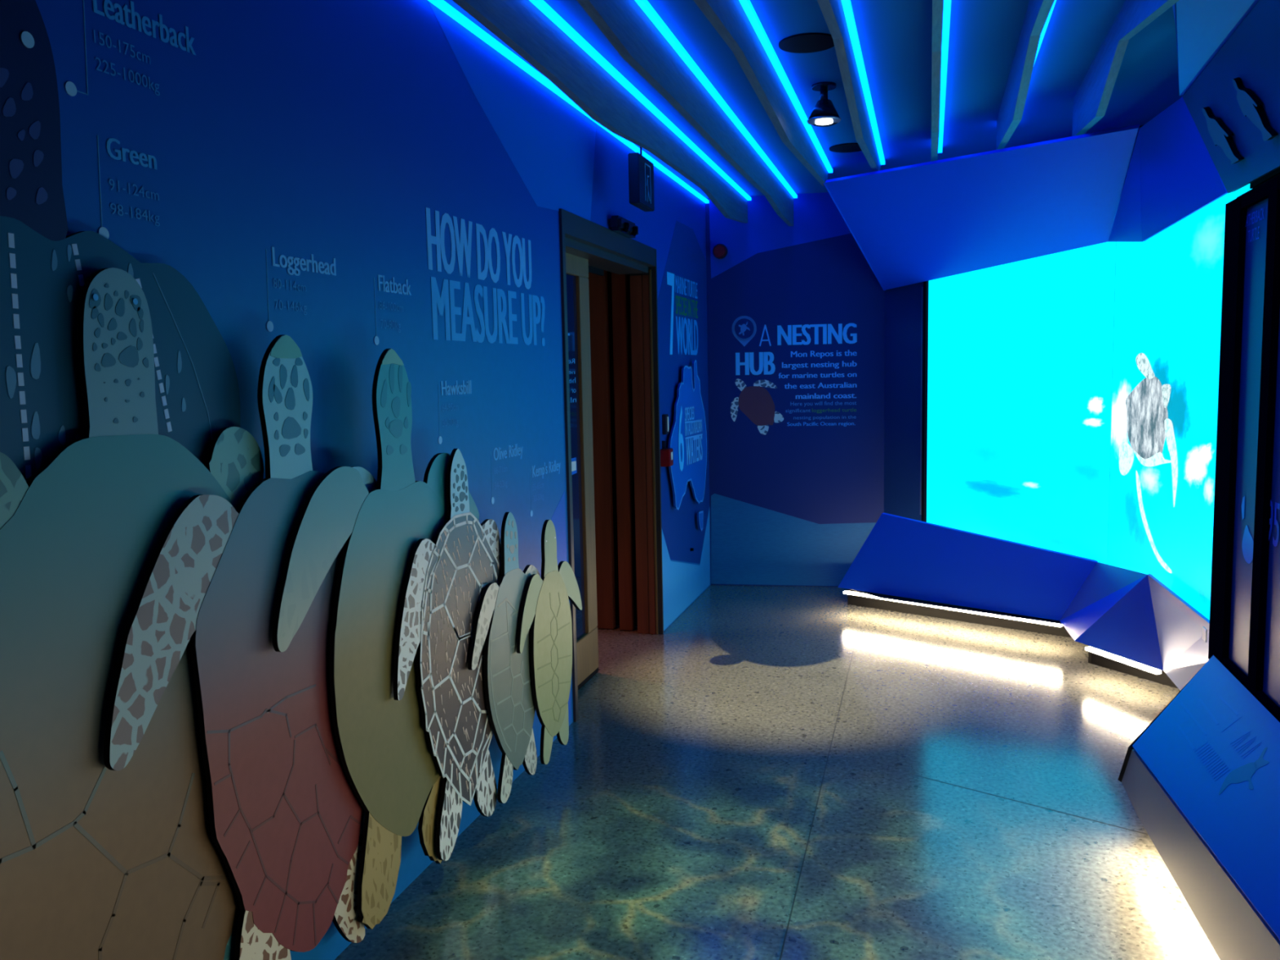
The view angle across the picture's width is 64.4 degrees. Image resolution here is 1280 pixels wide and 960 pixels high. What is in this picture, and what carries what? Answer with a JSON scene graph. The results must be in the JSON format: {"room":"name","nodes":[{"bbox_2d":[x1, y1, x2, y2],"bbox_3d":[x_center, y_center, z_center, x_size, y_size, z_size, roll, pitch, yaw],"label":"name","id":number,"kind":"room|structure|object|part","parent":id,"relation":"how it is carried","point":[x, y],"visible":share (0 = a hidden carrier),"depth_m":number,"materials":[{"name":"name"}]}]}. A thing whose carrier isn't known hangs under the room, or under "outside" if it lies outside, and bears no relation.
{"room":"animal exhibit","nodes":[
{"label":"animal exhibit","id":0,"kind":"room"},
{"bbox_2d":[35,0,711,959],"bbox_3d":[-0.735,-0.191,3.063,0.141,2.770,8.700,1,6,16],"label":"wall","id":1,"kind":"structure","parent":0,"point":[327,130],"depth_m":2.79,"materials":[{"name":"blue paint"}]},
{"bbox_2d":[0,0,240,481],"bbox_3d":[-1.010,0.021,1.788,0.028,1.887,0.945,1,6,16],"label":"cutout","id":2,"kind":"object","parent":1,"relation":"attached to","point":[44,271],"visible":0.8,"depth_m":1.74,"materials":[{"name":"blue"}]},
{"bbox_2d":[97,134,159,239],"bbox_3d":[-0.977,-0.547,1.941,0.002,0.193,0.162,1,6,16],"label":"species caption","id":3,"kind":"object","parent":1,"relation":"attached to","point":[103,231],"visible":0.98,"depth_m":1.93,"materials":[{"name":"blue"}]},
{"bbox_2d":[64,0,195,96],"bbox_3d":[-0.971,-0.808,1.955,0.002,0.216,0.350,1,6,16],"label":"species caption","id":4,"kind":"object","parent":1,"relation":"attached to","point":[70,88],"visible":1,"depth_m":1.95,"materials":[{"name":"blue"}]},
{"bbox_2d":[0,267,263,959],"bbox_3d":[-0.974,0.381,1.822,0.029,1.516,0.996,1,6,16],"label":"cutout","id":5,"kind":"object","parent":1,"relation":"attached to","point":[97,862],"visible":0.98,"depth_m":1.81,"materials":[{"name":"green"}]},
{"bbox_2d":[103,334,376,959],"bbox_3d":[-0.849,0.451,2.268,0.083,1.539,0.949,1,6,16],"label":"cutout","id":6,"kind":"object","parent":1,"relation":"attached to","point":[286,820],"visible":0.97,"depth_m":2.22,"materials":[{"name":"red wood"}]},
{"bbox_2d":[265,246,336,331],"bbox_3d":[-0.824,-0.457,2.484,0.002,0.197,0.301,1,6,16],"label":"species caption","id":7,"kind":"object","parent":1,"relation":"attached to","point":[269,326],"visible":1,"depth_m":2.45,"materials":[{"name":"blue"}]},
{"bbox_2d":[271,348,479,928],"bbox_3d":[-0.698,0.399,2.752,0.109,1.497,1.053,1,6,16],"label":"cutout","id":8,"kind":"object","parent":1,"relation":"attached to","point":[388,765],"visible":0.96,"depth_m":2.63,"materials":[{"name":"green"}]},
{"bbox_2d":[373,274,411,345],"bbox_3d":[-0.705,-0.481,2.902,0.002,0.195,0.223,1,6,16],"label":"species caption","id":9,"kind":"object","parent":1,"relation":"attached to","point":[375,339],"visible":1,"depth_m":2.88,"materials":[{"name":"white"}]},
{"bbox_2d":[393,448,501,860],"bbox_3d":[-0.550,0.505,3.030,0.025,1.192,0.728,1,6,16],"label":"cutout","id":10,"kind":"object","parent":1,"relation":"attached to","point":[446,580],"visible":0.89,"depth_m":2.98,"materials":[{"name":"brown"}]},
{"bbox_2d":[437,380,471,444],"bbox_3d":[-0.598,-0.223,3.288,0.002,0.197,0.252,1,6,16],"label":"species caption","id":11,"kind":"object","parent":1,"relation":"attached to","point":[468,391],"visible":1,"depth_m":3.26,"materials":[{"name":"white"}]},
{"bbox_2d":[426,207,545,346],"bbox_3d":[-0.512,-0.682,3.573,0.001,0.402,0.978,1,6,16],"label":"wall lettering","id":12,"kind":"object","parent":1,"relation":"attached to","point":[439,238],"depth_m":3.45,"materials":[{"name":"blue"}]},
{"bbox_2d":[467,511,540,803],"bbox_3d":[-0.435,0.579,3.350,0.020,0.946,0.582,1,6,16],"label":"cutout","id":13,"kind":"object","parent":1,"relation":"attached to","point":[508,694],"visible":0.97,"depth_m":3.32,"materials":[{"name":"grey wood"}]},
{"bbox_2d":[490,444,522,504],"bbox_3d":[-0.482,-0.027,3.701,0.002,0.196,0.302,1,6,16],"label":"species caption","id":14,"kind":"object","parent":1,"relation":"attached to","point":[492,500],"visible":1,"depth_m":3.66,"materials":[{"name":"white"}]},
{"bbox_2d":[529,460,560,516],"bbox_3d":[-0.377,0.027,4.073,0.002,0.196,0.348,1,6,16],"label":"species caption","id":15,"kind":"object","parent":1,"relation":"attached to","point":[554,464],"visible":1,"depth_m":4.02,"materials":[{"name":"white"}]},
{"bbox_2d":[515,520,582,764],"bbox_3d":[-0.395,0.571,3.701,0.177,0.866,0.631,1,6,16],"label":"cutout","id":16,"kind":"object","parent":1,"relation":"attached to","point":[545,609],"visible":0.97,"depth_m":3.64,"materials":[{"name":"beige wood"}]},
{"bbox_2d":[427,0,709,203],"bbox_3d":[-0.200,-1.631,4.596,0.024,0.018,4.830,1,6,16],"label":"led strip","id":17,"kind":"object","parent":1,"relation":"attached to","point":[443,6],"visible":0.78,"depth_m":3.81,"materials":[{"name":"blue plastic"}]},
{"bbox_2d":[559,208,663,721],"bbox_3d":[-0.259,-0.094,4.862,0.227,2.180,1.939,1,6,16],"label":"door frame","id":18,"kind":"structure","parent":1,"relation":"in","point":[605,249],"depth_m":4.99,"materials":[{"name":"black"}]},
{"bbox_3d":[-0.350,-0.036,4.333,0.112,2.180,0.035,1,6,16],"label":"frame","id":19,"kind":"part","parent":18,"relation":"part of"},
{"bbox_3d":[-0.424,-0.053,4.412,0.012,1.719,0.980,1,6,16],"label":"glass pane","id":20,"kind":"part","parent":18,"relation":"part of","materials":[{"name":"blue"}]},
{"bbox_3d":[-0.423,-0.966,4.386,0.044,0.099,1.125,1,6,16],"label":"rail","id":21,"kind":"part","parent":18,"relation":"part of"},
{"bbox_3d":[-0.384,0.899,4.583,0.044,0.210,1.125,1,6,16],"label":"rail","id":22,"kind":"part","parent":18,"relation":"part of","materials":[{"name":"beige wood"}]},
{"bbox_3d":[0.038,-0.196,5.770,0.152,2.180,0.019,1,6,16],"label":"frame","id":23,"kind":"part","parent":18,"relation":"part of","materials":[{"name":"brown wood"}]},
{"bbox_2d":[608,215,638,238],"bbox_3d":[-0.071,-1.234,4.965,0.082,0.071,0.320,1,6,16],"label":"sensor","id":24,"kind":"object","parent":1,"relation":"attached to","point":[619,224],"visible":1,"depth_m":4.87,"materials":[{"name":"black plastic"}]},
{"bbox_2d":[662,413,668,434],"bbox_3d":[0.147,-0.321,5.869,0.025,0.115,0.065,1,6,16],"label":"card reader","id":25,"kind":"object","parent":1,"relation":"attached to","point":[664,417],"visible":1,"depth_m":5.84,"materials":[{"name":"black plastic"}]},
{"bbox_2d":[660,440,673,466],"bbox_3d":[0.154,-0.153,5.842,0.056,0.145,0.090,1,6,16],"label":"fire alarm","id":26,"kind":"object","parent":1,"relation":"attached to","point":[666,454],"visible":1,"depth_m":5.80,"materials":[{"name":"red plastic"}]},
{"bbox_2d":[666,271,697,355],"bbox_3d":[0.271,-1.018,6.328,0.002,0.480,0.808,1,6,16],"label":"text","id":27,"kind":"object","parent":1,"relation":"attached to","point":[670,277],"depth_m":6.30,"materials":[{"name":"blue"}]},
{"bbox_2d":[667,360,706,551],"bbox_3d":[0.300,-0.139,6.390,0.035,1.228,1.019,1,6,16],"label":"map","id":28,"kind":"object","parent":1,"relation":"attached to","point":[687,439],"visible":0.99,"depth_m":6.35,"materials":[{"name":"blue"}]},
{"bbox_2d":[334,584,1220,959],"bbox_3d":[0.504,1.183,3.282,5.600,0.061,9.500,1,6,16],"label":"floor","id":29,"kind":"structure","parent":0,"point":[775,772],"depth_m":3.48,"materials":[{"name":"concrete"}]},
{"bbox_2d":[587,270,637,630],"bbox_3d":[-0.680,-0.268,6.059,1.380,2.286,0.125,1,6,16],"label":"door","id":30,"kind":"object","parent":29,"relation":"on","point":[610,315],"visible":0.32,"depth_m":5.88,"materials":[{"name":"brown wood"}]},
{"bbox_2d":[920,286,923,515],"bbox_3d":[1.786,-0.493,6.437,0.012,1.440,0.012,-3,6,-19],"label":"trim","id":31,"kind":"structure","parent":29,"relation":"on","point":[922,286],"depth_m":6.43,"materials":[{"name":"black metal"}]},
{"bbox_2d":[837,512,1097,637],"bbox_3d":[1.824,0.521,5.851,0.677,0.663,1.819,-5,7,-31],"label":"plinth","id":32,"kind":"object","parent":29,"relation":"on","point":[904,565],"visible":0.86,"depth_m":5.67,"materials":[{"name":"blue laminate"}]},
{"bbox_2d":[926,241,1115,564],"bbox_3d":[2.069,-0.498,5.680,0.033,1.725,1.512,-3,6,-19],"label":"video screen","id":33,"kind":"object","parent":29,"relation":"on","point":[1020,382],"visible":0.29,"depth_m":5.54,"materials":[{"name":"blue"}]},
{"bbox_2d":[921,280,928,522],"bbox_3d":[1.794,-0.485,6.406,0.018,1.750,0.028,-3,6,-19],"label":"trim","id":34,"kind":"structure","parent":33,"relation":"attached to","point":[925,336],"depth_m":6.40,"materials":[{"name":"black"}]},
{"bbox_2d":[1059,562,1209,690],"bbox_3d":[2.269,0.687,4.462,0.615,0.606,1.669,1,6,16],"label":"plinth","id":35,"kind":"object","parent":29,"relation":"on","point":[1130,622],"visible":0.86,"depth_m":4.50,"materials":[{"name":"blue laminate"}]},
{"bbox_3d":[2.138,0.571,4.811,0.090,0.438,0.942,-1,6,1],"label":"facet panel","id":36,"kind":"part","parent":35,"relation":"part of","materials":[{"name":"blue laminate"}]},
{"bbox_3d":[2.236,0.569,4.809,0.128,0.438,0.942,-1,6,1],"label":"facet panel","id":37,"kind":"part","parent":35,"relation":"part of","materials":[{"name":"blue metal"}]},
{"bbox_3d":[2.187,0.586,4.625,0.118,0.436,0.556,-2,6,-7],"label":"facet panel","id":38,"kind":"part","parent":35,"relation":"part of","materials":[{"name":"blue laminate"}]},
{"bbox_3d":[2.129,0.649,4.042,0.102,0.436,0.743,1,6,16],"label":"facet panel","id":39,"kind":"part","parent":35,"relation":"part of","materials":[{"name":"silver metal"}]},
{"bbox_3d":[2.188,0.761,4.023,0.054,0.314,0.770,1,6,16],"label":"facet panel","id":40,"kind":"part","parent":35,"relation":"part of","materials":[{"name":"silver metal"}]},
{"bbox_3d":[2.168,0.678,4.019,0.012,0.380,0.768,0,6,16],"label":"facet panel","id":41,"kind":"part","parent":35,"relation":"part of","materials":[{"name":"silver metal"}]},
{"bbox_2d":[1107,183,1252,620],"bbox_3d":[2.203,-0.336,4.114,0.032,1.725,1.713,0,6,8],"label":"video screen","id":42,"kind":"object","parent":29,"relation":"on","point":[1169,284],"visible":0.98,"depth_m":4.23,"materials":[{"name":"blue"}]},
{"bbox_2d":[1118,655,1279,959],"bbox_3d":[1.431,0.999,2.186,0.392,0.498,3.978,1,6,16],"label":"information panel","id":43,"kind":"object","parent":29,"relation":"on","point":[1202,779],"visible":1,"depth_m":2.65,"materials":[{"name":"blue laminate"}]},
{"bbox_3d":[1.538,0.915,3.179,0.034,0.211,0.166,1,6,16],"label":"panel","id":44,"kind":"part","parent":43,"relation":"part of","materials":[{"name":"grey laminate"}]},
{"bbox_3d":[1.862,0.777,3.527,0.197,0.320,1.136,3,8,37],"label":"panel","id":45,"kind":"part","parent":43,"relation":"part of","materials":[{"name":"black"}]},
{"bbox_3d":[1.211,1.084,1.692,0.050,0.377,2.899,0,6,13],"label":"panel","id":46,"kind":"part","parent":43,"relation":"part of","materials":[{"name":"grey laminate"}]},
{"bbox_2d":[1176,695,1238,749],"bbox_3d":[1.696,0.715,3.047,0.150,0.068,0.370,1,6,16],"label":"print","id":47,"kind":"object","parent":43,"relation":"attached to","point":[1202,722],"depth_m":3.03,"materials":[{"name":"blue"}]},
{"bbox_2d":[1218,746,1269,795],"bbox_3d":[1.587,0.761,2.656,0.240,0.072,0.083,-7,8,-44],"label":"print","id":48,"kind":"object","parent":43,"relation":"attached to","point":[1246,772],"depth_m":2.65,"materials":[{"name":"blue"}]},
{"bbox_2d":[705,192,884,586],"bbox_3d":[1.259,-0.644,6.971,1.620,2.770,0.121,0,6,10],"label":"wall","id":49,"kind":"structure","parent":0,"point":[789,505],"depth_m":6.95,"materials":[{"name":"blue paint"}]},
{"bbox_2d":[712,244,727,258],"bbox_3d":[0.541,-1.552,6.896,0.100,0.100,0.075,0,6,10],"label":"fire alarm","id":50,"kind":"object","parent":49,"relation":"attached to","point":[719,251],"visible":1,"depth_m":6.86,"materials":[{"name":"red plastic"}]},
{"bbox_2d":[732,315,756,346],"bbox_3d":[0.714,-1.018,6.962,0.169,0.210,0.001,0,6,10],"label":"pin","id":51,"kind":"object","parent":49,"relation":"attached to","point":[744,341],"visible":1,"depth_m":6.96,"materials":[{"name":"blue"}]},
{"bbox_2d":[730,378,783,435],"bbox_3d":[0.806,-0.504,7.002,0.365,0.390,0.002,0,6,10],"label":"turtle","id":52,"kind":"object","parent":49,"relation":"attached to","point":[755,402],"visible":1,"depth_m":7.00,"materials":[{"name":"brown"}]},
{"bbox_2d":[735,323,857,426],"bbox_3d":[1.062,-0.712,6.936,0.816,0.702,0.002,0,6,10],"label":"text","id":53,"kind":"object","parent":49,"relation":"attached to","point":[748,362],"depth_m":6.91,"materials":[{"name":"blue"}]},
{"bbox_2d":[823,182,885,290],"bbox_3d":[1.472,-1.540,6.403,0.101,0.638,1.500,2,7,31],"label":"panel","id":54,"kind":"object","parent":49,"relation":"attached to","point":[825,185],"visible":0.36,"depth_m":6.20,"materials":[{"name":"blue laminate"}]},
{"bbox_2d":[884,280,928,520],"bbox_3d":[1.741,-0.384,6.652,0.030,2.300,0.470,-3,6,-19],"label":"wall panel","id":55,"kind":"object","parent":49,"relation":"attached to","point":[903,304],"depth_m":6.65,"materials":[{"name":"blue paint"}]},
{"bbox_2d":[444,0,1259,198],"bbox_3d":[1.169,-1.535,2.790,4.100,0.080,9.500,1,6,16],"label":"ceiling","id":56,"kind":"structure","parent":0,"point":[895,36],"depth_m":4.05,"materials":[{"name":"blue paint"}]},
{"bbox_2d":[452,0,747,222],"bbox_3d":[-0.438,-1.348,2.814,0.031,0.230,8.430,1,6,16],"label":"ceiling beam","id":57,"kind":"structure","parent":56,"relation":"attached to","point":[520,24],"depth_m":3.69,"materials":[{"name":"blue paint"}]},
{"bbox_2d":[528,0,751,200],"bbox_3d":[0.079,-1.629,4.518,0.024,0.018,4.830,1,6,16],"label":"led strip","id":58,"kind":"object","parent":57,"relation":"attached to","point":[541,5],"visible":1,"depth_m":4.00,"materials":[{"name":"blue plastic"}]},
{"bbox_2d":[627,146,654,211],"bbox_3d":[0.006,-1.457,4.646,0.052,0.415,0.260,1,6,16],"label":"exit sign","id":59,"kind":"object","parent":56,"relation":"hanging from","point":[641,170],"visible":0.94,"depth_m":4.57,"materials":[{"name":"black plastic"}]},
{"bbox_2d":[576,0,793,226],"bbox_3d":[-0.142,-1.354,2.744,0.031,0.215,8.460,1,6,16],"label":"ceiling beam","id":60,"kind":"structure","parent":56,"relation":"attached to","point":[625,25],"depth_m":3.70,"materials":[{"name":"blue paint"}]},
{"bbox_2d":[634,0,797,198],"bbox_3d":[0.375,-1.627,4.449,0.024,0.018,4.860,1,6,16],"label":"led strip","id":61,"kind":"object","parent":60,"relation":"attached to","point":[645,6],"visible":1,"depth_m":4.01,"materials":[{"name":"blue plastic"}]},
{"bbox_2d":[693,0,827,186],"bbox_3d":[0.038,-1.305,2.265,0.031,0.220,7.630,1,6,16],"label":"ceiling beam","id":62,"kind":"structure","parent":56,"relation":"attached to","point":[728,18],"depth_m":3.63,"materials":[{"name":"blue paint"}]},
{"bbox_2d":[738,0,832,173],"bbox_3d":[0.559,-1.582,3.984,0.024,0.018,4.060,1,6,16],"label":"led strip","id":63,"kind":"object","parent":62,"relation":"attached to","point":[747,6],"visible":1,"depth_m":3.92,"materials":[{"name":"blue plastic"}]},
{"bbox_2d":[778,32,834,53],"bbox_3d":[0.605,-1.571,3.658,0.210,0.006,0.210,1,6,16],"label":"ceiling speaker","id":64,"kind":"object","parent":56,"relation":"attached to","point":[808,42],"visible":0.83,"depth_m":3.65,"materials":[{"name":"black"}]},
{"bbox_2d":[807,81,840,126],"bbox_3d":[0.764,-1.560,4.220,0.139,0.153,0.139,1,6,16],"label":"ceiling spotlight","id":65,"kind":"object","parent":56,"relation":"attached to","point":[824,113],"visible":1,"depth_m":4.20,"materials":[{"name":"black plastic"}]},
{"bbox_3d":[0.762,-1.630,4.213,0.099,0.012,0.099,1,6,16],"label":"mount plate","id":66,"kind":"part","parent":65,"relation":"part of","materials":[{"name":"black plastic"}]},
{"bbox_3d":[0.763,-1.595,4.217,0.032,0.058,0.032,1,6,16],"label":"stem","id":67,"kind":"part","parent":65,"relation":"part of","materials":[{"name":"black plastic"}]},
{"bbox_2d":[829,142,862,152],"bbox_3d":[1.112,-1.766,5.405,0.210,0.006,0.210,1,6,16],"label":"ceiling speaker","id":68,"kind":"object","parent":56,"relation":"attached to","point":[847,147],"visible":0.68,"depth_m":5.40,"materials":[{"name":"black plastic"}]},
{"bbox_2d":[817,0,880,171],"bbox_3d":[0.324,-1.301,2.168,0.031,0.220,7.600,1,6,16],"label":"ceiling beam","id":69,"kind":"structure","parent":56,"relation":"attached to","point":[833,11],"depth_m":3.70,"materials":[{"name":"blue paint"}]},
{"bbox_2d":[840,0,884,164],"bbox_3d":[0.832,-1.573,3.839,0.024,0.018,3.930,1,6,16],"label":"led strip","id":70,"kind":"object","parent":69,"relation":"attached to","point":[846,4],"visible":1,"depth_m":3.91,"materials":[{"name":"blue plastic"}]},
{"bbox_2d":[931,0,943,161],"bbox_3d":[0.553,-1.268,1.856,0.031,0.230,7.120,1,6,16],"label":"ceiling beam","id":71,"kind":"structure","parent":56,"relation":"attached to","point":[937,5],"depth_m":3.57,"materials":[{"name":"blue paint"}]},
{"bbox_2d":[937,0,951,153],"bbox_3d":[1.096,-1.559,3.655,0.024,0.018,3.720,1,6,16],"label":"led strip","id":72,"kind":"object","parent":71,"relation":"attached to","point":[947,3],"visible":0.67,"depth_m":3.83,"materials":[{"name":"blue plastic"}]},
{"bbox_2d":[995,0,1054,150],"bbox_3d":[0.802,-1.248,1.630,0.031,0.233,6.820,1,6,16],"label":"ceiling beam","id":73,"kind":"structure","parent":56,"relation":"attached to","point":[1011,108],"depth_m":3.63,"materials":[{"name":"blue paint"}]},
{"bbox_2d":[1033,0,1056,65],"bbox_3d":[1.344,-1.537,3.394,0.040,0.018,3.350,1,6,16],"label":"led strip","id":74,"kind":"object","parent":73,"relation":"attached to","point":[1045,27],"visible":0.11,"depth_m":3.47,"materials":[{"name":"blue plastic"}]},
{"bbox_2d":[1071,0,1178,136],"bbox_3d":[1.052,-1.230,1.404,0.031,0.232,6.520,1,6,16],"label":"ceiling beam","id":75,"kind":"structure","parent":56,"relation":"attached to","point":[1091,101],"depth_m":3.65,"materials":[{"name":"blue paint"}]},
{"bbox_2d":[1172,0,1258,95],"bbox_3d":[1.376,-1.349,2.506,0.445,0.238,2.343,1,6,16],"label":"panel","id":76,"kind":"object","parent":56,"relation":"attached to","point":[1202,27],"visible":1,"depth_m":3.01,"materials":[{"name":"blue paint"}]},
{"bbox_2d":[825,124,1140,289],"bbox_3d":[1.659,-1.390,5.340,0.848,0.553,2.636,-3,6,-19],"label":"panel","id":77,"kind":"object","parent":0,"point":[913,224],"visible":1,"depth_m":5.18,"materials":[{"name":"blue paint"}]},
{"bbox_2d":[1108,128,1144,241],"bbox_3d":[2.160,-1.241,4.472,0.073,0.421,0.871,1,6,18],"label":"panel","id":78,"kind":"object","parent":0,"point":[1127,223],"visible":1,"depth_m":4.38,"materials":[{"name":"blue paint"}]},
{"bbox_2d":[1140,96,1227,241],"bbox_3d":[2.014,-1.174,3.865,0.106,0.422,0.904,0,6,10],"label":"panel","id":79,"kind":"object","parent":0,"point":[1180,176],"visible":0.79,"depth_m":3.81,"materials":[{"name":"blue paint"}]},
{"bbox_3d":[2.178,-0.209,2.651,0.100,2.770,9.500,1,6,16],"label":"wall","id":80,"kind":"structure","parent":0,"visible":0},
{"bbox_2d":[1201,167,1279,722],"bbox_3d":[1.703,-0.066,1.891,0.356,1.735,3.358,1,6,16],"label":"display case","id":81,"kind":"object","parent":80,"relation":"attached to","point":[1244,628],"visible":0.99,"depth_m":3.19,"materials":[{"name":"black metal"}]},
{"bbox_3d":[1.966,-0.140,3.395,0.032,1.555,0.172,1,6,16],"label":"frame post","id":82,"kind":"part","parent":81,"relation":"part of","materials":[{"name":"black metal"}]},
{"bbox_2d":[1182,0,1279,193],"bbox_3d":[1.568,-1.029,2.224,0.142,0.484,2.835,1,6,16],"label":"panel","id":83,"kind":"object","parent":81,"relation":"on","point":[1233,104],"visible":1,"depth_m":3.00,"materials":[{"name":"blue"}]},
{"bbox_3d":[1.914,-0.120,3.175,0.012,1.465,0.282,1,6,16],"label":"glazed panel","id":84,"kind":"part","parent":81,"relation":"part of","materials":[{"name":"blue"}]},
{"bbox_3d":[1.536,0.783,1.904,0.030,0.050,3.111,1,6,16],"label":"rail","id":85,"kind":"part","parent":81,"relation":"part of","materials":[{"name":"black"}]},
{"bbox_3d":[1.592,0.016,1.892,0.070,1.575,3.282,1,6,16],"label":"frame","id":86,"kind":"part","parent":81,"relation":"part of","materials":[{"name":"black metal"}]},
{"bbox_3d":[1.505,-0.718,1.746,0.030,0.040,3.111,1,6,16],"label":"rail","id":87,"kind":"part","parent":81,"relation":"part of","materials":[{"name":"black metal"}]},
{"bbox_3d":[1.855,-0.106,3.004,0.032,1.535,0.079,1,6,16],"label":"frame post","id":88,"kind":"part","parent":81,"relation":"part of","materials":[{"name":"black metal"}]},
{"bbox_3d":[1.547,-0.787,1.724,0.078,0.060,3.107,1,6,16],"label":"frame","id":89,"kind":"part","parent":81,"relation":"part of","materials":[{"name":"black metal"}]},
{"bbox_3d":[1.483,0.048,1.659,0.012,1.465,2.730,1,6,16],"label":"glazed panel","id":90,"kind":"part","parent":81,"relation":"part of","materials":[{"name":"blue"}]}
]}

